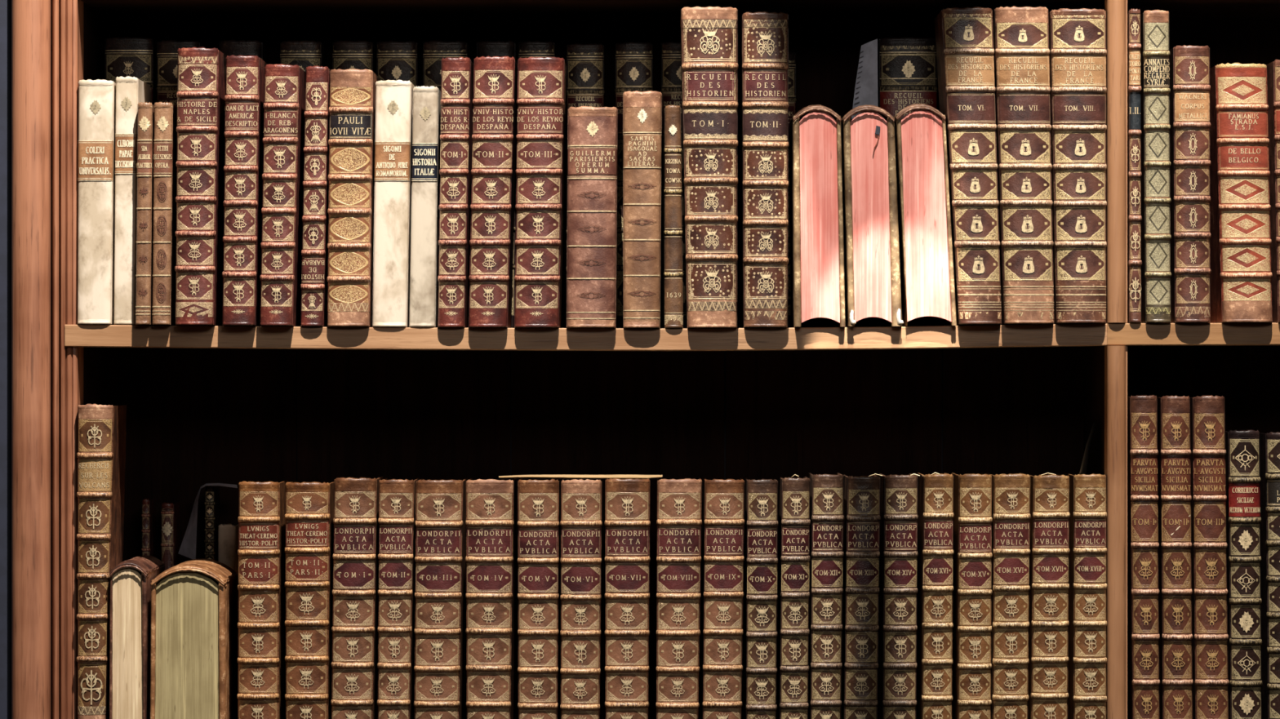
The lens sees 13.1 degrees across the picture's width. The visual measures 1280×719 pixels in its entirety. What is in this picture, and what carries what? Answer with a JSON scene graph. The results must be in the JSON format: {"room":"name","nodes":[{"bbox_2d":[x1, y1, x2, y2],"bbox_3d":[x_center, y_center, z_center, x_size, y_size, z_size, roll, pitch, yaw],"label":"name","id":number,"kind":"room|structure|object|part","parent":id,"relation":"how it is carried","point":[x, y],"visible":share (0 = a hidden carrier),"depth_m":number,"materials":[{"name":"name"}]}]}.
{"room":"library","nodes":[
{"label":"library","id":0,"kind":"room"},
{"bbox_2d":[296,17,942,482],"bbox_3d":[0.000,-0.200,8.535,6.000,3.600,0.130,0,0,0],"label":"wall","id":1,"kind":"structure","parent":0,"point":[296,17],"depth_m":8.47,"materials":[{"name":"paint"}]},
{"bbox_2d":[0,0,11,718],"bbox_3d":[-0.954,0.000,8.245,0.096,3.200,0.449,0,0,0],"label":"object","id":2,"kind":"structure","parent":1,"relation":"attached to","point":[5,5],"depth_m":8.02,"materials":[{"name":"paint"}]},
{"bbox_3d":[0.000,1.650,3.800,6.000,0.100,9.600,0,0,0],"label":"floor","id":3,"kind":"structure","parent":0,"visible":0},
{"bbox_2d":[11,0,1279,718],"bbox_3d":[0.164,0.000,8.229,2.140,3.200,0.481,0,0,0],"label":"bookcase","id":4,"kind":"object","parent":3,"relation":"on","point":[210,403],"visible":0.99,"depth_m":8.46,"materials":[{"name":"red wood"}]},
{"bbox_3d":[-0.840,0.000,8.050,0.024,3.200,0.099,0,0,0],"label":"moulding","id":5,"kind":"part","parent":4,"relation":"part of","materials":[{"name":"red wood"}]},
{"bbox_3d":[-0.820,0.000,8.055,0.017,3.200,0.091,0,0,0],"label":"moulding","id":6,"kind":"part","parent":4,"relation":"part of","materials":[{"name":"red wood"}]},
{"bbox_3d":[-0.832,0.000,8.278,0.040,3.200,0.354,0,0,0],"label":"panel","id":7,"kind":"part","parent":4,"relation":"part of","materials":[{"name":"brown wood"}]},
{"bbox_2d":[77,79,115,324],"bbox_3d":[-0.785,-0.227,8.101,0.053,0.353,0.211,0,0,0],"label":"book","id":8,"kind":"object","parent":4,"relation":"on","point":[96,98],"visible":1,"depth_m":8.00,"materials":[{"name":"beige leather"}]},
{"bbox_2d":[76,404,126,718],"bbox_3d":[-0.784,0.316,8.089,0.053,0.505,0.216,0,0,0],"label":"book","id":9,"kind":"object","parent":4,"relation":"on","point":[101,428],"visible":1,"depth_m":7.99,"materials":[{"name":"brown leather"}]},
{"bbox_2d":[105,36,157,325],"bbox_3d":[-0.758,-0.265,8.313,0.073,0.428,0.171,0,0,0],"label":"book","id":10,"kind":"object","parent":4,"relation":"on","point":[125,56],"visible":0.19,"depth_m":8.23,"materials":[{"name":"brown leather"}]},
{"bbox_2d":[113,75,150,324],"bbox_3d":[-0.741,-0.230,8.105,0.035,0.358,0.208,0,0,0],"label":"book","id":11,"kind":"object","parent":4,"relation":"on","point":[130,91],"visible":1,"depth_m":8.01,"materials":[{"name":"beige leather"}]},
{"bbox_2d":[109,555,164,718],"bbox_3d":[-0.735,0.429,8.123,0.055,0.279,0.306,0,0,0],"label":"books","id":12,"kind":"object","parent":4,"relation":"on","point":[130,639],"visible":0.91,"depth_m":7.98,"materials":[{"name":"paper"}]},
{"bbox_2d":[135,102,160,325],"bbox_3d":[-0.713,-0.210,8.080,0.024,0.320,0.209,0,0,0],"label":"book","id":13,"kind":"object","parent":4,"relation":"on","point":[145,122],"visible":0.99,"depth_m":7.98,"materials":[{"name":"brown leather"}]},
{"bbox_2d":[141,498,155,557],"bbox_3d":[-0.741,0.388,8.386,0.014,0.360,0.116,0,0,0],"label":"book","id":14,"kind":"object","parent":4,"relation":"on","point":[148,506],"visible":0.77,"depth_m":8.33,"materials":[{"name":"brown leather"}]},
{"bbox_2d":[151,102,181,325],"bbox_3d":[-0.686,-0.210,8.079,0.030,0.320,0.210,0,0,0],"label":"book","id":15,"kind":"object","parent":4,"relation":"on","point":[165,144],"visible":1,"depth_m":7.98,"materials":[{"name":"brown leather"}]},
{"bbox_2d":[160,502,179,570],"bbox_3d":[-0.709,0.391,8.385,0.021,0.355,0.118,0,0,0],"label":"book","id":16,"kind":"object","parent":4,"relation":"on","point":[170,513],"visible":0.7,"depth_m":8.33,"materials":[{"name":"brown leather"}]},
{"bbox_2d":[155,40,208,325],"bbox_3d":[-0.685,-0.262,8.313,0.065,0.424,0.171,0,0,0],"label":"book","id":17,"kind":"object","parent":4,"relation":"on","point":[166,51],"visible":0.11,"depth_m":8.23,"materials":[{"name":"brown leather"}]},
{"bbox_2d":[150,559,238,718],"bbox_3d":[-0.649,0.431,8.118,0.109,0.274,0.296,0,0,0],"label":"books","id":18,"kind":"object","parent":4,"relation":"on","point":[194,646],"visible":0.99,"depth_m":7.98,"materials":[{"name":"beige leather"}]},
{"bbox_2d":[174,47,226,325],"bbox_3d":[-0.636,-0.249,8.063,0.063,0.398,0.220,0,0,0],"label":"book","id":19,"kind":"object","parent":4,"relation":"on","point":[202,71],"visible":1,"depth_m":7.96,"materials":[{"name":"brown leather"}]},
{"bbox_3d":[-0.688,0.000,8.463,0.329,3.200,0.013,0,0,0],"label":"panel","id":20,"kind":"part","parent":4,"relation":"part of","materials":[{"name":"brown wood"}]},
{"bbox_2d":[177,483,237,559],"bbox_3d":[-0.648,0.244,8.330,0.094,0.115,0.061,0,0,0],"label":"bookend","id":21,"kind":"object","parent":4,"relation":"on","point":[188,548],"visible":0.95,"depth_m":8.33,"materials":[{"name":"grey metal"}]},
{"bbox_2d":[204,485,219,561],"bbox_3d":[-0.645,0.379,8.386,0.016,0.380,0.116,0,0,0],"label":"book","id":22,"kind":"object","parent":4,"relation":"on","point":[211,503],"visible":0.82,"depth_m":8.33,"materials":[{"name":"black leather"}]},
{"bbox_2d":[217,524,238,573],"bbox_3d":[-0.619,0.407,8.385,0.026,0.322,0.118,0,0,0],"label":"book","id":23,"kind":"object","parent":4,"relation":"on","point":[228,534],"visible":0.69,"depth_m":8.33,"materials":[{"name":"beige leather"}]},
{"bbox_2d":[219,39,269,326],"bbox_3d":[-0.592,-0.262,8.313,0.065,0.425,0.171,0,0,0],"label":"book","id":24,"kind":"object","parent":4,"relation":"on","point":[228,47],"visible":0.07,"depth_m":8.23,"materials":[{"name":"brown leather"}]},
{"bbox_2d":[222,54,267,326],"bbox_3d":[-0.573,-0.243,8.065,0.053,0.388,0.218,0,0,0],"label":"book","id":25,"kind":"object","parent":4,"relation":"on","point":[244,98],"visible":1,"depth_m":7.96,"materials":[{"name":"brown leather"}]},
{"bbox_2d":[236,480,288,718],"bbox_3d":[-0.549,0.372,8.086,0.062,0.394,0.218,0,0,0],"label":"book","id":26,"kind":"object","parent":4,"relation":"on","point":[261,690],"visible":1,"depth_m":7.98,"materials":[{"name":"brown leather"}]},
{"bbox_2d":[259,63,306,326],"bbox_3d":[-0.517,-0.236,8.065,0.057,0.375,0.218,0,0,0],"label":"book","id":27,"kind":"object","parent":4,"relation":"on","point":[284,104],"visible":1,"depth_m":7.96,"materials":[{"name":"brown leather"}]},
{"bbox_2d":[280,40,327,327],"bbox_3d":[-0.503,-0.261,8.313,0.064,0.425,0.171,0,0,0],"label":"book","id":28,"kind":"object","parent":4,"relation":"on","point":[304,53],"visible":0.06,"depth_m":8.23,"materials":[{"name":"brown leather"}]},
{"bbox_2d":[284,480,334,718],"bbox_3d":[-0.478,0.372,8.086,0.066,0.393,0.219,0,0,0],"label":"book","id":29,"kind":"object","parent":4,"relation":"on","point":[309,506],"visible":1,"depth_m":7.98,"materials":[{"name":"brown leather"}]},
{"bbox_2d":[300,65,330,326],"bbox_3d":[-0.469,-0.235,8.094,0.041,0.375,0.214,0,0,0],"label":"book","id":30,"kind":"object","parent":4,"relation":"on","point":[314,252],"visible":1,"depth_m":7.99,"materials":[{"name":"brown leather"}]},
{"bbox_2d":[327,68,379,327],"bbox_3d":[-0.417,-0.233,8.088,0.067,0.371,0.217,0,0,0],"label":"book","id":31,"kind":"object","parent":4,"relation":"on","point":[352,108],"visible":1,"depth_m":7.99,"materials":[{"name":"brown leather"}]},
{"bbox_2d":[332,40,377,327],"bbox_3d":[-0.426,-0.261,8.313,0.062,0.426,0.171,0,0,0],"label":"book","id":32,"kind":"object","parent":4,"relation":"on","point":[346,55],"visible":0.08,"depth_m":8.23,"materials":[{"name":"brown leather"}]},
{"bbox_2d":[330,476,382,718],"bbox_3d":[-0.412,0.369,8.086,0.066,0.399,0.218,0,0,0],"label":"book","id":33,"kind":"object","parent":4,"relation":"on","point":[355,619],"visible":1,"depth_m":7.98,"materials":[{"name":"brown leather"}]},
{"bbox_2d":[372,80,415,327],"bbox_3d":[-0.357,-0.225,8.101,0.056,0.356,0.211,0,0,0],"label":"book","id":34,"kind":"object","parent":4,"relation":"on","point":[393,99],"visible":1,"depth_m":8.00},
{"bbox_2d":[377,478,419,718],"bbox_3d":[-0.351,0.370,8.087,0.053,0.397,0.215,0,0,0],"label":"book","id":35,"kind":"object","parent":4,"relation":"on","point":[397,498],"visible":1,"depth_m":7.99,"materials":[{"name":"brown leather"}]},
{"bbox_2d":[377,40,421,327],"bbox_3d":[-0.360,-0.260,8.313,0.062,0.426,0.171,0,0,0],"label":"book","id":36,"kind":"object","parent":4,"relation":"on","point":[396,60],"visible":0.1,"depth_m":8.23,"materials":[{"name":"leather"}]},
{"bbox_3d":[-0.360,0.000,8.463,0.324,3.200,0.013,0,0,0],"label":"panel","id":37,"kind":"part","parent":4,"relation":"part of","materials":[{"name":"brown wood"}]},
{"bbox_2d":[408,85,441,327],"bbox_3d":[-0.312,-0.221,8.103,0.042,0.347,0.209,0,0,0],"label":"book","id":38,"kind":"object","parent":4,"relation":"on","point":[426,126],"visible":0.99,"depth_m":8.00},
{"bbox_2d":[413,478,467,718],"bbox_3d":[-0.290,0.370,8.085,0.071,0.396,0.220,0,0,0],"label":"book","id":39,"kind":"object","parent":4,"relation":"on","point":[440,561],"visible":1,"depth_m":7.98,"materials":[{"name":"brown leather"}]},
{"bbox_2d":[422,40,470,328],"bbox_3d":[-0.289,-0.260,8.313,0.067,0.427,0.171,0,0,0],"label":"book","id":40,"kind":"object","parent":4,"relation":"on","point":[433,51],"visible":0.1,"depth_m":8.23,"materials":[{"name":"black leather"}]},
{"bbox_2d":[437,56,474,328],"bbox_3d":[-0.268,-0.241,8.089,0.047,0.389,0.215,0,0,0],"label":"book","id":41,"kind":"object","parent":4,"relation":"on","point":[457,73],"visible":1,"depth_m":7.99,"materials":[{"name":"brown leather"}]},
{"bbox_2d":[465,478,516,718],"bbox_3d":[-0.216,0.370,8.085,0.070,0.397,0.219,0,0,0],"label":"book","id":42,"kind":"object","parent":4,"relation":"on","point":[491,504],"visible":1,"depth_m":7.98,"materials":[{"name":"brown leather"}]},
{"bbox_2d":[468,55,517,328],"bbox_3d":[-0.213,-0.241,8.083,0.067,0.390,0.220,0,0,0],"label":"book","id":43,"kind":"object","parent":4,"relation":"on","point":[495,77],"visible":1,"depth_m":7.98,"materials":[{"name":"brown leather"}]},
{"bbox_2d":[476,40,517,328],"bbox_3d":[-0.213,-0.260,8.313,0.059,0.427,0.171,0,0,0],"label":"book","id":44,"kind":"object","parent":4,"relation":"on","point":[498,48],"visible":0.1,"depth_m":8.23,"materials":[{"name":"black leather"}]},
{"bbox_2d":[518,40,555,328],"bbox_3d":[-0.153,-0.260,8.313,0.055,0.427,0.171,0,0,0],"label":"book","id":45,"kind":"object","parent":4,"relation":"on","point":[527,49],"visible":0.03,"depth_m":8.23,"materials":[{"name":"black leather"}]},
{"bbox_2d":[517,478,560,718],"bbox_3d":[-0.146,0.370,8.086,0.061,0.397,0.218,0,0,0],"label":"book","id":46,"kind":"object","parent":4,"relation":"on","point":[539,526],"visible":1,"depth_m":7.98,"materials":[{"name":"brown leather"}]},
{"bbox_2d":[514,56,566,328],"bbox_3d":[-0.145,-0.241,8.082,0.072,0.389,0.222,0,0,0],"label":"book","id":47,"kind":"object","parent":4,"relation":"on","point":[541,81],"visible":1,"depth_m":7.98,"materials":[{"name":"brown leather"}]},
{"bbox_2d":[560,478,602,718],"bbox_3d":[-0.085,0.370,8.086,0.061,0.397,0.218,0,0,0],"label":"book","id":48,"kind":"object","parent":4,"relation":"on","point":[581,500],"visible":1,"depth_m":7.98,"materials":[{"name":"brown leather"}]},
{"bbox_2d":[565,42,604,328],"bbox_3d":[-0.081,-0.258,8.313,0.057,0.423,0.171,0,0,0],"label":"book","id":49,"kind":"object","parent":4,"relation":"on","point":[585,63],"visible":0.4,"depth_m":8.23,"materials":[{"name":"black leather"}]},
{"bbox_2d":[566,106,617,328],"bbox_3d":[-0.069,-0.205,8.085,0.074,0.318,0.220,0,0,0],"label":"book","id":50,"kind":"object","parent":4,"relation":"on","point":[593,131],"visible":1,"depth_m":7.98,"materials":[{"name":"brown leather"}]},
{"bbox_3d":[-0.034,0.000,8.463,0.324,3.200,0.013,0,0,0],"label":"panel","id":51,"kind":"part","parent":4,"relation":"part of","materials":[{"name":"brown wood"}]},
{"bbox_2d":[604,478,650,718],"bbox_3d":[-0.018,0.370,8.085,0.066,0.398,0.219,0,0,0],"label":"book","id":52,"kind":"object","parent":4,"relation":"on","point":[627,501],"visible":1,"depth_m":7.98,"materials":[{"name":"brown leather"}]},
{"bbox_2d":[498,474,662,478],"bbox_3d":[-0.087,0.170,8.062,0.239,0.004,0.120,0,0,0],"label":"loose paper","id":53,"kind":"object","parent":52,"relation":"on","point":[567,476],"visible":1,"depth_m":8.05,"materials":[{"name":"beige paper"}]},
{"bbox_2d":[614,41,653,328],"bbox_3d":[-0.009,-0.258,8.313,0.057,0.426,0.171,0,0,0],"label":"book","id":54,"kind":"object","parent":4,"relation":"on","point":[633,60],"visible":0.33,"depth_m":8.23,"materials":[{"name":"black leather"}]},
{"bbox_2d":[622,90,662,328],"bbox_3d":[0.004,-0.216,8.091,0.056,0.341,0.216,0,0,0],"label":"book","id":55,"kind":"object","parent":4,"relation":"on","point":[642,110],"visible":0.99,"depth_m":7.99,"materials":[{"name":"brown leather"}]},
{"bbox_2d":[663,104,683,328],"bbox_3d":[0.048,-0.206,8.099,0.028,0.322,0.210,0,0,0],"label":"book","id":56,"kind":"object","parent":4,"relation":"on","point":[673,274],"visible":1,"depth_m":8.00,"materials":[{"name":"brown leather"}]},
{"bbox_2d":[655,477,702,718],"bbox_3d":[0.056,0.370,8.086,0.067,0.398,0.219,0,0,0],"label":"book","id":57,"kind":"object","parent":4,"relation":"on","point":[679,522],"visible":1,"depth_m":7.98,"materials":[{"name":"brown leather"}]},
{"bbox_2d":[661,40,700,328],"bbox_3d":[0.061,-0.259,8.313,0.060,0.427,0.171,0,0,0],"label":"book","id":58,"kind":"object","parent":4,"relation":"on","point":[671,69],"visible":0.32,"depth_m":8.23,"materials":[{"name":"black leather"}]},
{"bbox_2d":[680,6,737,328],"bbox_3d":[0.100,-0.277,8.081,0.082,0.462,0.218,0,0,0],"label":"book","id":59,"kind":"object","parent":4,"relation":"on","point":[708,34],"visible":1,"depth_m":7.98,"materials":[{"name":"brown leather"}]},
{"bbox_2d":[701,478,744,718],"bbox_3d":[0.120,0.370,8.086,0.061,0.397,0.218,0,0,0],"label":"book","id":60,"kind":"object","parent":4,"relation":"on","point":[723,557],"visible":1,"depth_m":7.98,"materials":[{"name":"brown leather"}]},
{"bbox_2d":[743,478,778,718],"bbox_3d":[0.176,0.370,8.088,0.047,0.397,0.215,0,0,0],"label":"book","id":61,"kind":"object","parent":4,"relation":"on","point":[761,496],"visible":1,"depth_m":7.99,"materials":[{"name":"brown leather"}]},
{"bbox_2d":[740,11,788,328],"bbox_3d":[0.181,-0.273,8.086,0.068,0.454,0.218,0,0,0],"label":"book","id":62,"kind":"object","parent":4,"relation":"on","point":[764,35],"visible":1,"depth_m":7.98,"materials":[{"name":"brown leather"}]},
{"bbox_2d":[748,51,796,328],"bbox_3d":[0.197,-0.252,8.313,0.069,0.410,0.171,0,0,0],"label":"book","id":63,"kind":"object","parent":4,"relation":"on","point":[792,100],"visible":0.04,"depth_m":8.23,"materials":[{"name":"brown leather"}]},
{"bbox_2d":[777,476,810,718],"bbox_3d":[0.223,0.369,8.088,0.044,0.399,0.214,0,0,0],"label":"book","id":64,"kind":"object","parent":4,"relation":"on","point":[794,522],"visible":1,"depth_m":7.99,"materials":[{"name":"brown leather"}]},
{"bbox_2d":[789,104,845,327],"bbox_3d":[0.257,-0.207,8.078,0.075,0.320,0.216,0,0,0],"label":"books","id":65,"kind":"object","parent":4,"relation":"on","point":[816,212],"visible":1,"depth_m":7.98,"materials":[{"name":"paper"}]},
{"bbox_2d":[808,473,844,718],"bbox_3d":[0.270,0.367,8.088,0.049,0.404,0.215,0,0,0],"label":"book","id":66,"kind":"object","parent":4,"relation":"on","point":[826,491],"visible":1,"depth_m":7.99,"materials":[{"name":"brown leather"}]},
{"bbox_3d":[0.295,0.000,8.463,0.329,3.200,0.013,0,0,0],"label":"panel","id":67,"kind":"part","parent":4,"relation":"part of","materials":[{"name":"brown wood"}]},
{"bbox_2d":[840,475,880,718],"bbox_3d":[0.320,0.368,8.087,0.052,0.402,0.216,0,0,0],"label":"book","id":68,"kind":"object","parent":4,"relation":"on","point":[861,496],"visible":1,"depth_m":7.99,"materials":[{"name":"brown leather"}]},
{"bbox_2d":[851,39,878,119],"bbox_3d":[0.334,-0.415,8.227,0.042,0.119,0.024,0,0,14],"label":"folded paper","id":69,"kind":"object","parent":4,"relation":"in","point":[866,83],"visible":0.86,"depth_m":8.22,"materials":[{"name":"grey paper"}]},
{"bbox_2d":[840,104,903,327],"bbox_3d":[0.335,-0.207,8.078,0.087,0.319,0.216,0,0,0],"label":"books","id":70,"kind":"object","parent":4,"relation":"on","point":[872,270],"visible":0.98,"depth_m":7.98,"materials":[{"name":"paper"}]},
{"bbox_2d":[877,473,918,718],"bbox_3d":[0.375,0.367,8.087,0.051,0.403,0.216,0,0,0],"label":"book","id":71,"kind":"object","parent":4,"relation":"on","point":[898,526],"visible":1,"depth_m":7.99,"materials":[{"name":"brown leather"}]},
{"bbox_2d":[875,36,937,327],"bbox_3d":[0.398,-0.264,8.312,0.087,0.430,0.173,0,0,0],"label":"book","id":72,"kind":"object","parent":4,"relation":"on","point":[907,66],"visible":0.38,"depth_m":8.23,"materials":[{"name":"brown leather"}]},
{"bbox_2d":[893,103,956,326],"bbox_3d":[0.411,-0.209,8.078,0.087,0.320,0.216,0,0,0],"label":"books","id":73,"kind":"object","parent":4,"relation":"on","point":[927,289],"visible":0.94,"depth_m":7.98,"materials":[{"name":"paper"}]},
{"bbox_2d":[915,473,954,718],"bbox_3d":[0.428,0.366,8.088,0.047,0.405,0.215,0,0,0],"label":"book","id":74,"kind":"object","parent":4,"relation":"on","point":[934,698],"visible":1,"depth_m":7.99,"materials":[{"name":"brown leather"}]},
{"bbox_2d":[934,6,1001,324],"bbox_3d":[0.476,-0.278,8.067,0.086,0.455,0.220,0,0,0],"label":"book","id":75,"kind":"object","parent":4,"relation":"on","point":[964,37],"visible":1,"depth_m":7.96,"materials":[{"name":"brown leather"}]},
{"bbox_2d":[951,473,992,718],"bbox_3d":[0.482,0.366,8.087,0.051,0.405,0.216,0,0,0],"label":"book","id":76,"kind":"object","parent":4,"relation":"on","point":[971,666],"visible":1,"depth_m":7.99,"materials":[{"name":"brown leather"}]},
{"bbox_2d":[985,473,1031,718],"bbox_3d":[0.534,0.366,8.087,0.056,0.405,0.216,0,0,0],"label":"book","id":77,"kind":"object","parent":4,"relation":"on","point":[1011,493],"visible":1,"depth_m":7.98,"materials":[{"name":"brown leather"}]},
{"bbox_3d":[0.585,0.000,8.463,0.247,3.200,0.013,0,0,0],"label":"panel","id":78,"kind":"part","parent":4,"relation":"part of","materials":[{"name":"brown wood"}]},
{"bbox_2d":[992,5,1053,324],"bbox_3d":[0.552,-0.280,8.076,0.086,0.456,0.220,0,0,0],"label":"book","id":79,"kind":"object","parent":4,"relation":"on","point":[1020,34],"visible":1,"depth_m":7.97,"materials":[{"name":"brown leather"}]},
{"bbox_2d":[1026,474,1070,718],"bbox_3d":[0.590,0.367,8.086,0.057,0.403,0.217,0,0,0],"label":"book","id":80,"kind":"object","parent":4,"relation":"on","point":[1049,524],"visible":1,"depth_m":7.98,"materials":[{"name":"brown leather"}]},
{"bbox_2d":[1048,8,1106,324],"bbox_3d":[0.631,-0.279,8.083,0.081,0.452,0.220,0,0,0],"label":"book","id":81,"kind":"object","parent":4,"relation":"on","point":[1077,54],"visible":1,"depth_m":7.98,"materials":[{"name":"brown leather"}]},
{"bbox_2d":[1063,473,1106,718],"bbox_3d":[0.648,0.366,8.087,0.049,0.404,0.216,0,0,0],"label":"book","id":82,"kind":"object","parent":4,"relation":"on","point":[1086,645],"visible":1,"depth_m":7.99,"materials":[{"name":"brown leather"}]},
{"bbox_2d":[1079,422,1095,474],"bbox_3d":[0.660,0.130,8.150,0.018,0.077,0.106,0,0,12],"label":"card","id":83,"kind":"object","parent":82,"relation":"on","point":[1084,464],"visible":1,"depth_m":8.14,"materials":[{"name":"paper"}]},
{"bbox_3d":[0.687,0.000,8.248,0.024,3.200,0.414,0,0,0],"label":"divider panel","id":84,"kind":"part","parent":4,"relation":"part of","materials":[{"name":"brown wood"}]},
{"bbox_3d":[0.687,0.275,8.016,0.030,0.590,0.048,0,0,0],"label":"divider post","id":85,"kind":"part","parent":4,"relation":"part of","materials":[{"name":"brown wood"}]},
{"bbox_3d":[0.687,-0.313,8.016,0.030,0.519,0.048,0,0,0],"label":"divider post","id":86,"kind":"part","parent":4,"relation":"part of","materials":[{"name":"brown wood"}]},
{"bbox_2d":[1123,8,1142,323],"bbox_3d":[0.713,-0.279,8.096,0.020,0.452,0.210,0,0,0],"label":"book","id":87,"kind":"object","parent":4,"relation":"on","point":[1134,46],"visible":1,"depth_m":8.00,"materials":[{"name":"leather"}]},
{"bbox_2d":[1127,395,1159,718],"bbox_3d":[0.727,0.310,8.087,0.044,0.518,0.215,0,0,0],"label":"book","id":88,"kind":"object","parent":4,"relation":"on","point":[1143,591],"visible":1,"depth_m":7.99,"materials":[{"name":"brown leather"}]},
{"bbox_2d":[1135,9,1171,323],"bbox_3d":[0.744,-0.278,8.089,0.041,0.450,0.215,0,0,0],"label":"book","id":89,"kind":"object","parent":4,"relation":"on","point":[1155,126],"visible":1,"depth_m":7.99,"materials":[{"name":"leather"}]},
{"bbox_2d":[1156,395,1193,718],"bbox_3d":[0.773,0.310,8.087,0.047,0.517,0.216,0,0,0],"label":"book","id":90,"kind":"object","parent":4,"relation":"on","point":[1173,412],"visible":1,"depth_m":7.99,"materials":[{"name":"brown leather"}]},
{"bbox_2d":[1164,44,1211,323],"bbox_3d":[0.794,-0.253,8.088,0.055,0.399,0.219,0,0,0],"label":"book","id":91,"kind":"object","parent":4,"relation":"on","point":[1189,65],"visible":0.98,"depth_m":7.98,"materials":[{"name":"brown leather"}]},
{"bbox_3d":[0.857,0.000,8.463,0.244,3.200,0.013,0,0,0],"label":"panel","id":92,"kind":"part","parent":4,"relation":"part of","materials":[{"name":"brown wood"}]},
{"bbox_2d":[1189,395,1229,718],"bbox_3d":[0.822,0.310,8.086,0.053,0.517,0.218,0,0,0],"label":"book","id":93,"kind":"object","parent":4,"relation":"on","point":[1207,433],"visible":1,"depth_m":7.98,"materials":[{"name":"brown leather"}]},
{"bbox_2d":[1208,62,1272,323],"bbox_3d":[0.869,-0.240,8.083,0.082,0.373,0.224,0,0,0],"label":"book","id":94,"kind":"object","parent":4,"relation":"on","point":[1241,274],"visible":1,"depth_m":7.98,"materials":[{"name":"brown leather"}]},
{"bbox_2d":[1225,430,1262,718],"bbox_3d":[0.871,0.335,8.086,0.050,0.468,0.217,0,0,0],"label":"book","id":95,"kind":"object","parent":4,"relation":"on","point":[1242,479],"visible":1,"depth_m":7.98,"materials":[{"name":"black leather"}]},
{"bbox_2d":[1259,431,1279,718],"bbox_3d":[0.930,0.336,8.085,0.060,0.465,0.220,0,0,0],"label":"book","id":96,"kind":"object","parent":4,"relation":"on","point":[1269,443],"visible":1,"depth_m":7.99,"materials":[{"name":"leather"}]},
{"bbox_2d":[1264,59,1279,323],"bbox_3d":[0.943,-0.243,8.089,0.063,0.379,0.220,0,0,0],"label":"book","id":97,"kind":"object","parent":4,"relation":"on","point":[1273,68],"visible":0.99,"depth_m":8.01,"materials":[{"name":"brown leather"}]}
]}

